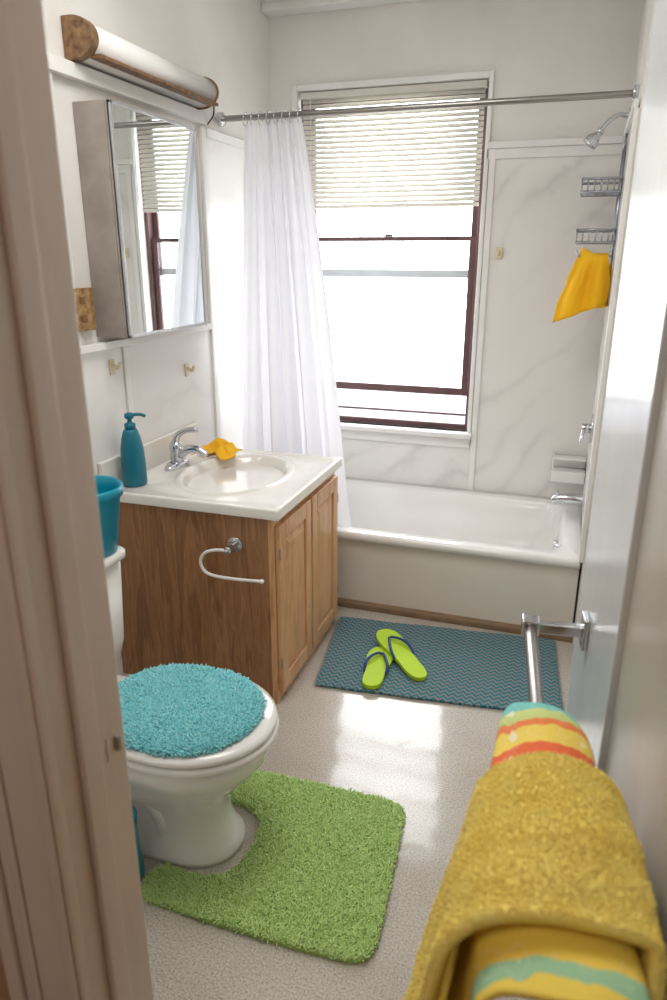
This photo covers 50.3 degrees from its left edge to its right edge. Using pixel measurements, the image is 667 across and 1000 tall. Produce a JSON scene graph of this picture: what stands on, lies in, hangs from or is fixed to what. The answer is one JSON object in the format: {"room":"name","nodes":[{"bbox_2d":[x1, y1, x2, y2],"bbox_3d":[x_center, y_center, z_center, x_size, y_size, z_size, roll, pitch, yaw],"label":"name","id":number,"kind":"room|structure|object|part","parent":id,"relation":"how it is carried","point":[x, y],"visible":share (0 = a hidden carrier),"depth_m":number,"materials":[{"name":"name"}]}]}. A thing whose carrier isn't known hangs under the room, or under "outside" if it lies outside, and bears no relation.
{"room":"bathroom","nodes":[
{"label":"bathroom","id":0,"kind":"room"},
{"bbox_2d":[0,950,10,999],"bbox_3d":[-0.885,0.259,-0.143,2.140,2.800,2.465,6,20,17],"label":"wall","id":1,"kind":"structure","parent":0,"point":[4,991],"depth_m":1.11,"materials":[{"name":"paint"}]},
{"bbox_2d":[132,806,144,879],"bbox_3d":[-0.565,0.931,1.910,0.100,0.200,0.100,6,20,17],"label":"toilet brush holder","id":2,"kind":"object","parent":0,"point":[140,858],"depth_m":1.91,"materials":[{"name":"plastic"}]},
{"bbox_2d":[42,0,270,674],"bbox_3d":[-0.836,-0.702,2.664,0.126,2.800,3.195,6,20,17],"label":"wall","id":3,"kind":"structure","parent":0,"point":[170,401],"depth_m":3.01,"materials":[{"name":"white paint"}]},
{"bbox_2d":[74,287,96,331],"bbox_3d":[-0.852,-0.640,2.390,0.030,0.140,0.125,6,20,17],"label":"wall outlet","id":4,"kind":"object","parent":3,"relation":"attached to","point":[84,299],"visible":0.83,"depth_m":2.39,"materials":[{"name":"brown wood"}]},
{"bbox_2d":[79,297,85,304],"bbox_3d":[-0.839,-0.666,2.373,0.002,0.024,0.030,6,20,17],"label":"socket","id":5,"kind":"object","parent":4,"relation":"attached to","point":[82,300],"depth_m":2.37,"materials":[{"name":"brown plastic"}]},
{"bbox_2d":[81,315,87,322],"bbox_3d":[-0.839,-0.609,2.393,0.002,0.024,0.030,6,20,17],"label":"socket","id":6,"kind":"object","parent":4,"relation":"attached to","point":[84,318],"depth_m":2.39,"materials":[{"name":"brown plastic"}]},
{"bbox_2d":[109,359,121,375],"bbox_3d":[-0.792,-0.483,2.595,0.047,0.056,0.028,6,20,17],"label":"wall hook","id":7,"kind":"object","parent":3,"relation":"attached to","point":[112,366],"depth_m":2.59,"materials":[{"name":"beige plastic"}]},
{"bbox_2d":[72,99,206,337],"bbox_3d":[-0.682,-1.003,2.619,0.141,0.738,0.557,6,20,17],"label":"medicine cabinet","id":8,"kind":"object","parent":3,"relation":"attached to","point":[139,170],"visible":1,"depth_m":2.47,"materials":[{"name":"grey metal"}]},
{"bbox_2d":[61,14,218,124],"bbox_3d":[-0.645,-1.540,2.598,0.110,0.172,0.903,6,20,17],"label":"vanity light fixture","id":9,"kind":"object","parent":3,"relation":"attached to","point":[86,44],"visible":0.96,"depth_m":2.41,"materials":[{"name":"brown wood"}]},
{"bbox_2d":[76,25,216,107],"bbox_3d":[-0.654,-1.559,2.574,0.102,0.110,0.795,6,20,17],"label":"diffuser","id":10,"kind":"object","parent":9,"relation":"attached to","point":[112,55],"depth_m":2.49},
{"bbox_3d":[-0.618,-1.510,2.578,0.042,0.012,0.795,6,20,17],"label":"rail","id":11,"kind":"part","parent":9,"relation":"part of","materials":[{"name":"brown wood"}]},
{"bbox_3d":[-0.517,-1.647,2.985,0.036,0.124,0.059,-3,19,-8],"label":"power cord","id":12,"kind":"part","parent":9,"relation":"part of","materials":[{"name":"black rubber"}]},
{"bbox_2d":[46,40,243,437],"bbox_3d":[-0.634,-0.546,3.119,0.030,2.210,2.034,6,20,17],"label":"trim","id":13,"kind":"structure","parent":3,"relation":"attached to","point":[60,66],"depth_m":2.73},
{"bbox_3d":[-0.634,-0.546,3.119,0.030,2.210,2.034,6,20,17],"label":"panel","id":14,"kind":"part","parent":13,"relation":"part of","materials":[{"name":"paint"}]},
{"bbox_2d":[98,422,198,480],"bbox_3d":[-0.736,-0.189,2.915,0.020,0.115,0.715,6,20,17],"label":"backsplash","id":15,"kind":"structure","parent":3,"relation":"attached to","point":[157,451],"depth_m":2.90,"materials":[{"name":"stone"}]},
{"bbox_2d":[184,363,195,376],"bbox_3d":[-0.623,-0.567,3.103,0.047,0.056,0.028,6,20,17],"label":"wall hook","id":16,"kind":"object","parent":3,"relation":"attached to","point":[187,369],"depth_m":3.10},
{"bbox_2d":[216,84,639,125],"bbox_3d":[0.305,-1.589,2.876,1.728,0.056,0.056,6,20,17],"label":"shower curtain rod","id":17,"kind":"object","parent":3,"relation":"attached to","point":[221,119],"depth_m":2.83,"materials":[{"name":"silver metal"}]},
{"bbox_2d":[242,108,351,526],"bbox_3d":[-0.184,-0.701,3.297,0.619,1.989,0.148,6,20,17],"label":"shower curtain","id":18,"kind":"object","parent":17,"relation":"hanging from","point":[290,399],"visible":0.77,"depth_m":3.26,"materials":[{"name":"white fabric"}]},
{"bbox_2d":[121,606,573,999],"bbox_3d":[-0.306,1.128,1.797,2.020,0.100,5.540,6,20,17],"label":"floor","id":19,"kind":"structure","parent":0,"point":[428,758],"depth_m":2.17,"materials":[{"name":"tile"}]},
{"bbox_2d":[104,545,278,868],"bbox_3d":[-0.560,0.598,2.029,0.860,0.753,0.538,6,20,17],"label":"toilet","id":20,"kind":"object","parent":19,"relation":"on","point":[187,818],"visible":0.38,"depth_m":1.93,"materials":[{"name":"ceramic"}]},
{"bbox_2d":[95,475,122,557],"bbox_3d":[-0.730,0.057,2.120,0.216,0.210,0.216,6,20,17],"label":"bucket","id":21,"kind":"object","parent":20,"relation":"on","point":[109,489],"visible":0.38,"depth_m":2.09,"materials":[{"name":"teal plastic"}]},
{"bbox_3d":[-0.843,0.404,2.063,0.243,0.344,0.513,6,20,17],"label":"tank","id":22,"kind":"part","parent":20,"relation":"part of","materials":[{"name":"ceramic"}]},
{"bbox_3d":[-0.842,0.226,2.001,0.265,0.032,0.538,6,20,17],"label":"tank lid","id":23,"kind":"part","parent":20,"relation":"part of","materials":[{"name":"ceramic"}]},
{"bbox_2d":[118,663,267,757],"bbox_3d":[-0.415,0.557,1.942,0.466,0.049,0.412,6,20,17],"label":"lid cover","id":24,"kind":"object","parent":20,"relation":"on","point":[172,710],"depth_m":1.90,"materials":[{"name":"teal fabric"}]},
{"bbox_3d":[-0.395,0.584,1.943,0.491,0.024,0.422,6,20,17],"label":"lid","id":25,"kind":"part","parent":20,"relation":"part of","materials":[{"name":"fabric"}]},
{"bbox_3d":[-0.391,0.609,1.950,0.490,0.023,0.426,6,20,17],"label":"seat","id":26,"kind":"part","parent":20,"relation":"part of","materials":[{"name":"ceramic"}]},
{"bbox_2d":[98,422,341,703],"bbox_3d":[-0.411,0.213,2.939,0.705,0.891,0.715,6,20,17],"label":"bathroom vanity","id":27,"kind":"object","parent":19,"relation":"on","point":[282,508],"visible":0.93,"depth_m":2.67,"materials":[{"name":"brown wood"}]},
{"bbox_2d":[120,445,341,520],"bbox_3d":[-0.411,-0.049,2.849,0.705,0.134,0.715,6,20,17],"label":"countertop","id":28,"kind":"structure","parent":27,"relation":"on","point":[302,473],"depth_m":2.65,"materials":[{"name":"stone"}]},
{"bbox_2d":[120,412,147,486],"bbox_3d":[-0.747,-0.190,2.643,0.098,0.272,0.092,6,20,17],"label":"soap dispenser","id":29,"kind":"object","parent":28,"relation":"on","point":[133,461],"visible":0.99,"depth_m":2.62,"materials":[{"name":"teal plastic"}]},
{"bbox_2d":[165,427,208,471],"bbox_3d":[-0.614,-0.212,2.873,0.150,0.173,0.180,-18,26,-42],"label":"faucet","id":30,"kind":"object","parent":28,"relation":"on","point":[178,451],"visible":1,"depth_m":2.88,"materials":[{"name":"silver metal"}]},
{"bbox_3d":[-0.644,-0.149,2.927,0.066,0.020,0.165,6,20,17],"label":"deck plate","id":31,"kind":"part","parent":30,"relation":"part of","materials":[{"name":"silver metal"}]},
{"bbox_3d":[-0.603,-0.260,2.875,0.118,0.083,0.034,6,20,17],"label":"lever","id":32,"kind":"part","parent":30,"relation":"part of","materials":[{"name":"silver metal"}]},
{"bbox_3d":[-0.578,-0.191,2.889,0.153,0.069,0.042,6,20,17],"label":"spout","id":33,"kind":"part","parent":30,"relation":"part of","materials":[{"name":"silver metal"}]},
{"bbox_2d":[191,438,241,459],"bbox_3d":[-0.499,-0.227,3.090,0.221,0.042,0.232,6,20,17],"label":"folded washcloth","id":34,"kind":"object","parent":28,"relation":"on","point":[225,450],"visible":0.91,"depth_m":3.08,"materials":[{"name":"yellow fabric"}]},
{"bbox_2d":[199,537,263,583],"bbox_3d":[-0.351,0.208,2.501,0.249,0.142,0.068,6,20,17],"label":"toilet paper holder","id":35,"kind":"object","parent":27,"relation":"attached to","point":[234,544],"visible":1,"depth_m":2.50,"materials":[{"name":"silver metal"}]},
{"bbox_3d":[-0.364,0.226,2.483,0.238,0.118,0.012,6,20,17],"label":"arm","id":36,"kind":"part","parent":35,"relation":"part of","materials":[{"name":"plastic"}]},
{"bbox_3d":[-0.359,0.168,2.490,0.028,0.028,0.060,6,20,17],"label":"post","id":37,"kind":"part","parent":35,"relation":"part of","materials":[{"name":"silver metal"}]},
{"bbox_3d":[-0.349,0.159,2.516,0.060,0.060,0.010,6,20,17],"label":"post plate","id":38,"kind":"part","parent":35,"relation":"part of","materials":[{"name":"silver metal"}]},
{"bbox_3d":[-0.146,0.360,2.713,0.020,0.670,0.317,6,20,17],"label":"door frame","id":39,"kind":"part","parent":27,"relation":"part of","materials":[{"name":"brown wood"}]},
{"bbox_3d":[-0.141,0.361,2.711,0.010,0.550,0.207,6,20,17],"label":"door panel","id":40,"kind":"part","parent":27,"relation":"part of","materials":[{"name":"brown wood"}]},
{"bbox_3d":[-0.112,0.313,2.870,0.019,0.748,0.680,6,20,17],"label":"frame","id":41,"kind":"part","parent":27,"relation":"part of","materials":[{"name":"brown wood"}]},
{"bbox_3d":[-0.041,0.258,3.012,0.020,0.670,0.317,6,20,17],"label":"door frame","id":42,"kind":"part","parent":27,"relation":"part of","materials":[{"name":"brown wood"}]},
{"bbox_3d":[-0.036,0.259,3.010,0.010,0.550,0.207,6,20,17],"label":"door panel","id":43,"kind":"part","parent":27,"relation":"part of","materials":[{"name":"brown wood"}]},
{"bbox_2d":[141,770,406,963],"bbox_3d":[-0.138,0.989,2.014,0.662,0.045,0.586,6,20,17],"label":"bath rug","id":44,"kind":"object","parent":19,"relation":"on","point":[315,878],"visible":0.99,"depth_m":1.92,"materials":[{"name":"green fabric"}]},
{"bbox_2d":[315,616,564,710],"bbox_3d":[0.439,0.671,2.957,0.993,0.012,0.568,4,19,12],"label":"bath mat","id":45,"kind":"object","parent":19,"relation":"on","point":[462,667],"visible":0.81,"depth_m":2.91,"materials":[{"name":"teal fabric"}]},
{"bbox_2d":[362,647,392,688],"bbox_3d":[0.173,0.667,2.880,0.114,0.042,0.296,6,20,17],"label":"flip flop","id":46,"kind":"object","parent":45,"relation":"on","point":[377,663],"visible":0.89,"depth_m":2.86,"materials":[{"name":"plastic"}]},
{"bbox_2d":[376,629,426,680],"bbox_3d":[0.283,0.632,2.954,0.108,0.059,0.365,-8,20,-21],"label":"flip flop","id":47,"kind":"object","parent":45,"relation":"on","point":[390,641],"visible":1,"depth_m":2.95,"materials":[{"name":"plastic"}]},
{"bbox_2d":[337,597,572,642],"bbox_3d":[0.267,0.521,3.376,1.760,0.028,0.042,6,20,17],"label":"floor strip","id":48,"kind":"object","parent":19,"relation":"on","point":[343,602],"depth_m":3.29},
{"bbox_2d":[337,477,580,624],"bbox_3d":[0.362,0.223,3.697,1.719,0.384,0.838,6,20,17],"label":"bathtub","id":49,"kind":"object","parent":19,"relation":"on","point":[486,555],"visible":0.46,"depth_m":3.34,"materials":[{"name":"ceramic"}]},
{"bbox_2d":[337,477,580,568],"bbox_3d":[0.362,0.188,3.685,1.719,0.310,0.838,6,20,17],"label":"basin","id":50,"kind":"object","parent":49,"relation":"in","point":[395,525],"depth_m":3.77,"materials":[{"name":"ceramic"}]},
{"bbox_3d":[1.083,0.227,3.439,0.036,0.072,0.070,6,20,17],"label":"overflow plate","id":51,"kind":"part","parent":49,"relation":"part of","materials":[{"name":"silver metal"}]},
{"bbox_2d":[269,0,643,496],"bbox_3d":[0.550,-1.070,3.744,1.794,2.800,0.154,6,20,17],"label":"wall","id":52,"kind":"structure","parent":0,"point":[539,375],"depth_m":3.44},
{"bbox_2d":[258,0,424,16],"bbox_3d":[0.480,-2.318,3.190,1.734,0.080,0.134,6,20,17],"label":"crown molding","id":53,"kind":"structure","parent":52,"relation":"attached to","point":[271,8],"depth_m":3.38,"materials":[{"name":"paint"}]},
{"bbox_2d":[292,70,494,432],"bbox_3d":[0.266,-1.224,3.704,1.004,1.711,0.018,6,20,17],"label":"window frame","id":54,"kind":"structure","parent":52,"relation":"attached to","point":[490,74],"depth_m":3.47,"materials":[{"name":"paint"}]},
{"bbox_2d":[309,92,485,395],"bbox_3d":[0.302,-1.318,3.773,0.910,1.480,0.055,6,20,17],"label":"window","id":55,"kind":"structure","parent":52,"relation":"in","point":[462,391],"depth_m":3.78,"materials":[{"name":"brown paint"}]},
{"bbox_2d":[301,80,487,208],"bbox_3d":[0.278,-1.712,3.561,0.930,0.632,0.050,6,20,17],"label":"blind","id":56,"kind":"object","parent":55,"relation":"attached to","point":[390,191],"visible":0.83,"depth_m":3.54,"materials":[{"name":"white plastic"}]},
{"bbox_3d":[0.274,-1.738,3.539,0.002,0.496,0.002,6,20,17],"label":"ladder cord","id":57,"kind":"part","parent":56,"relation":"part of","materials":[{"name":"white fabric"}]},
{"bbox_3d":[0.280,-1.998,3.468,0.930,0.031,0.040,6,20,17],"label":"head rail","id":58,"kind":"part","parent":56,"relation":"part of","materials":[{"name":"white plastic"}]},
{"bbox_3d":[0.280,-1.507,3.638,0.918,0.018,0.030,6,20,17],"label":"rail","id":59,"kind":"part","parent":56,"relation":"part of","materials":[{"name":"white plastic"}]},
{"bbox_3d":[0.595,-1.703,3.438,0.002,0.496,0.002,6,20,17],"label":"ladder cord","id":60,"kind":"part","parent":56,"relation":"part of","materials":[{"name":"white fabric"}]},
{"bbox_3d":[0.306,-1.219,3.823,0.840,0.040,0.025,6,20,17],"label":"upper sash rail","id":61,"kind":"part","parent":55,"relation":"part of","materials":[{"name":"white wood"}]},
{"bbox_3d":[0.307,-1.609,3.689,0.910,0.875,0.025,6,20,17],"label":"upper sash","id":62,"kind":"part","parent":55,"relation":"part of","materials":[{"name":"glass"}]},
{"bbox_2d":[338,405,464,415],"bbox_3d":[0.311,-0.519,4.080,0.910,0.012,0.009,6,20,17],"label":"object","id":63,"kind":"structure","parent":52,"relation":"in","point":[339,406],"depth_m":4.05,"materials":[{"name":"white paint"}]},
{"bbox_2d":[341,430,469,447],"bbox_3d":[0.267,-0.360,3.997,0.994,0.057,0.022,6,20,17],"label":"apron","id":64,"kind":"object","parent":52,"relation":"attached to","point":[350,434],"visible":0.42,"depth_m":3.94,"materials":[{"name":"paint"}]},
{"bbox_2d":[340,421,471,439],"bbox_3d":[0.269,-0.403,3.989,1.014,0.028,0.101,6,20,17],"label":"sill","id":65,"kind":"structure","parent":52,"relation":"attached to","point":[431,432],"depth_m":3.90,"materials":[{"name":"paint"}]},
{"bbox_2d":[495,247,502,258],"bbox_3d":[0.814,-1.214,3.495,0.035,0.055,0.039,6,20,17],"label":"wall hook","id":66,"kind":"object","parent":52,"relation":"attached to","point":[499,250],"depth_m":3.50,"materials":[{"name":"beige plastic"}]},
{"bbox_2d":[468,136,622,489],"bbox_3d":[1.022,-0.839,3.558,0.620,1.745,0.022,6,20,17],"label":"trim","id":67,"kind":"structure","parent":52,"relation":"attached to","point":[608,145],"depth_m":3.36,"materials":[{"name":"paint"}]},
{"bbox_2d":[550,454,586,484],"bbox_3d":[1.214,-0.160,3.675,0.167,0.125,0.104,6,20,17],"label":"soap dish","id":68,"kind":"object","parent":52,"relation":"attached to","point":[565,468],"visible":1,"depth_m":3.65,"materials":[{"name":"ceramic"}]},
{"bbox_2d":[581,126,631,533],"bbox_3d":[1.186,-0.670,3.111,0.006,1.715,0.826,6,20,17],"label":"wall panel","id":69,"kind":"object","parent":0,"point":[606,313],"depth_m":3.20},
{"bbox_2d":[579,414,593,443],"bbox_3d":[1.196,-0.340,3.362,0.055,0.140,0.140,6,20,17],"label":"shower valve","id":70,"kind":"object","parent":69,"relation":"attached to","point":[586,428],"visible":1,"depth_m":3.34,"materials":[{"name":"silver metal"}]},
{"bbox_3d":[1.174,-0.308,3.352,0.020,0.079,0.064,9,21,25],"label":"lever","id":71,"kind":"part","parent":70,"relation":"part of","materials":[{"name":"silver metal"}]},
{"bbox_2d":[584,108,630,149],"bbox_3d":[1.135,-1.540,2.952,0.174,0.155,0.096,6,20,17],"label":"shower head","id":72,"kind":"object","parent":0,"point":[592,140],"depth_m":2.94},
{"bbox_2d":[573,0,655,643],"bbox_3d":[0.944,-0.507,2.103,0.170,2.800,3.195,6,20,17],"label":"wall","id":73,"kind":"structure","parent":0,"point":[648,5],"depth_m":2.67,"materials":[{"name":"paint"}]},
{"bbox_2d":[550,489,583,506],"bbox_3d":[1.147,-0.010,3.492,0.160,0.081,0.060,6,20,17],"label":"tub spout","id":74,"kind":"object","parent":73,"relation":"attached to","point":[558,498],"visible":1,"depth_m":3.47,"materials":[{"name":"silver metal"}]},
{"bbox_2d":[575,134,627,268],"bbox_3d":[1.153,-1.233,3.103,0.165,0.686,0.229,6,20,17],"label":"shower caddy","id":75,"kind":"object","parent":73,"relation":"attached to","point":[583,193],"visible":0.95,"depth_m":3.02,"materials":[{"name":"silver metal"}]},
{"bbox_2d":[552,248,611,322],"bbox_3d":[1.088,-0.933,3.100,0.226,0.320,0.082,6,20,17],"label":"washcloth","id":76,"kind":"object","parent":75,"relation":"hanging from","point":[588,282],"visible":1,"depth_m":3.08,"materials":[{"name":"yellow fabric"}]},
{"bbox_2d":[578,98,639,562],"bbox_3d":[1.169,-0.683,3.080,0.022,1.730,0.839,6,20,17],"label":"trim","id":77,"kind":"structure","parent":73,"relation":"attached to","point":[633,117],"depth_m":2.67,"materials":[{"name":"paint"}]},
{"bbox_3d":[-0.495,-0.106,0.926,1.934,2.800,0.075,6,20,17],"label":"wall","id":78,"kind":"structure","parent":0,"visible":0},
{"bbox_2d":[0,0,153,999],"bbox_3d":[-0.025,0.217,0.817,0.910,2.260,0.173,6,20,17],"label":"door frame","id":79,"kind":"structure","parent":78,"relation":"attached to","point":[72,920],"depth_m":0.88,"materials":[{"name":"paint"}]},
{"bbox_2d":[105,731,121,761],"bbox_3d":[-0.318,0.356,1.027,0.010,0.040,0.024,6,20,17],"label":"strike plate","id":80,"kind":"object","parent":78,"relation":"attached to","point":[113,742],"visible":1,"depth_m":1.03,"materials":[{"name":"paint"}]},
{"bbox_2d":[566,0,666,999],"bbox_3d":[0.461,0.215,1.056,0.036,2.090,1.055,4,19,12],"label":"door","id":81,"kind":"structure","parent":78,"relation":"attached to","point":[638,360],"depth_m":1.22,"materials":[{"name":"paint"}]},
{"bbox_2d":[521,611,590,702],"bbox_3d":[0.366,0.405,1.078,0.133,0.070,0.923,4,19,12],"label":"towel bar","id":82,"kind":"object","parent":81,"relation":"attached to","point":[531,625],"visible":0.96,"depth_m":1.45,"materials":[{"name":"silver metal"}]},
{"bbox_2d":[401,750,666,999],"bbox_3d":[0.210,0.608,0.900,0.328,0.466,0.367,4,19,12],"label":"hand towel","id":83,"kind":"object","parent":82,"relation":"hanging from","point":[548,838],"visible":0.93,"depth_m":0.82,"materials":[{"name":"yellow fabric"}]},
{"bbox_2d":[438,702,649,999],"bbox_3d":[0.241,0.644,0.996,0.242,0.525,0.567,4,19,12],"label":"towel","id":84,"kind":"object","parent":82,"relation":"on","point":[527,961],"visible":0.33,"depth_m":0.75,"materials":[{"name":"fabric"}]},
{"bbox_3d":[0.458,0.267,1.482,0.117,0.024,0.022,4,19,12],"label":"post","id":85,"kind":"part","parent":82,"relation":"part of","materials":[{"name":"silver metal"}]},
{"bbox_3d":[0.519,0.271,1.470,0.012,0.070,0.048,4,19,12],"label":"mount plate","id":86,"kind":"part","parent":82,"relation":"part of","materials":[{"name":"silver metal"}]},
{"bbox_2d":[604,362,666,955],"bbox_3d":[0.433,0.238,0.927,0.012,1.710,0.470,4,19,12],"label":"panel","id":87,"kind":"object","parent":81,"relation":"attached to","point":[636,759],"visible":0.5,"depth_m":1.01,"materials":[{"name":"paint"}]},
{"label":"outside","id":88,"kind":"structure","parent":0,"visible":0},
{"bbox_2d":[337,388,465,420],"bbox_3d":[0.703,1.204,11.025,15.000,5.780,0.500,6,20,17],"label":"facade","id":89,"kind":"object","parent":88,"point":[340,402],"visible":0.02,"depth_m":9.82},
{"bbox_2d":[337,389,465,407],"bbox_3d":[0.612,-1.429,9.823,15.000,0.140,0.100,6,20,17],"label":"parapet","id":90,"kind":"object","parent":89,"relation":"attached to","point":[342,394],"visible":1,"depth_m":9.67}
]}

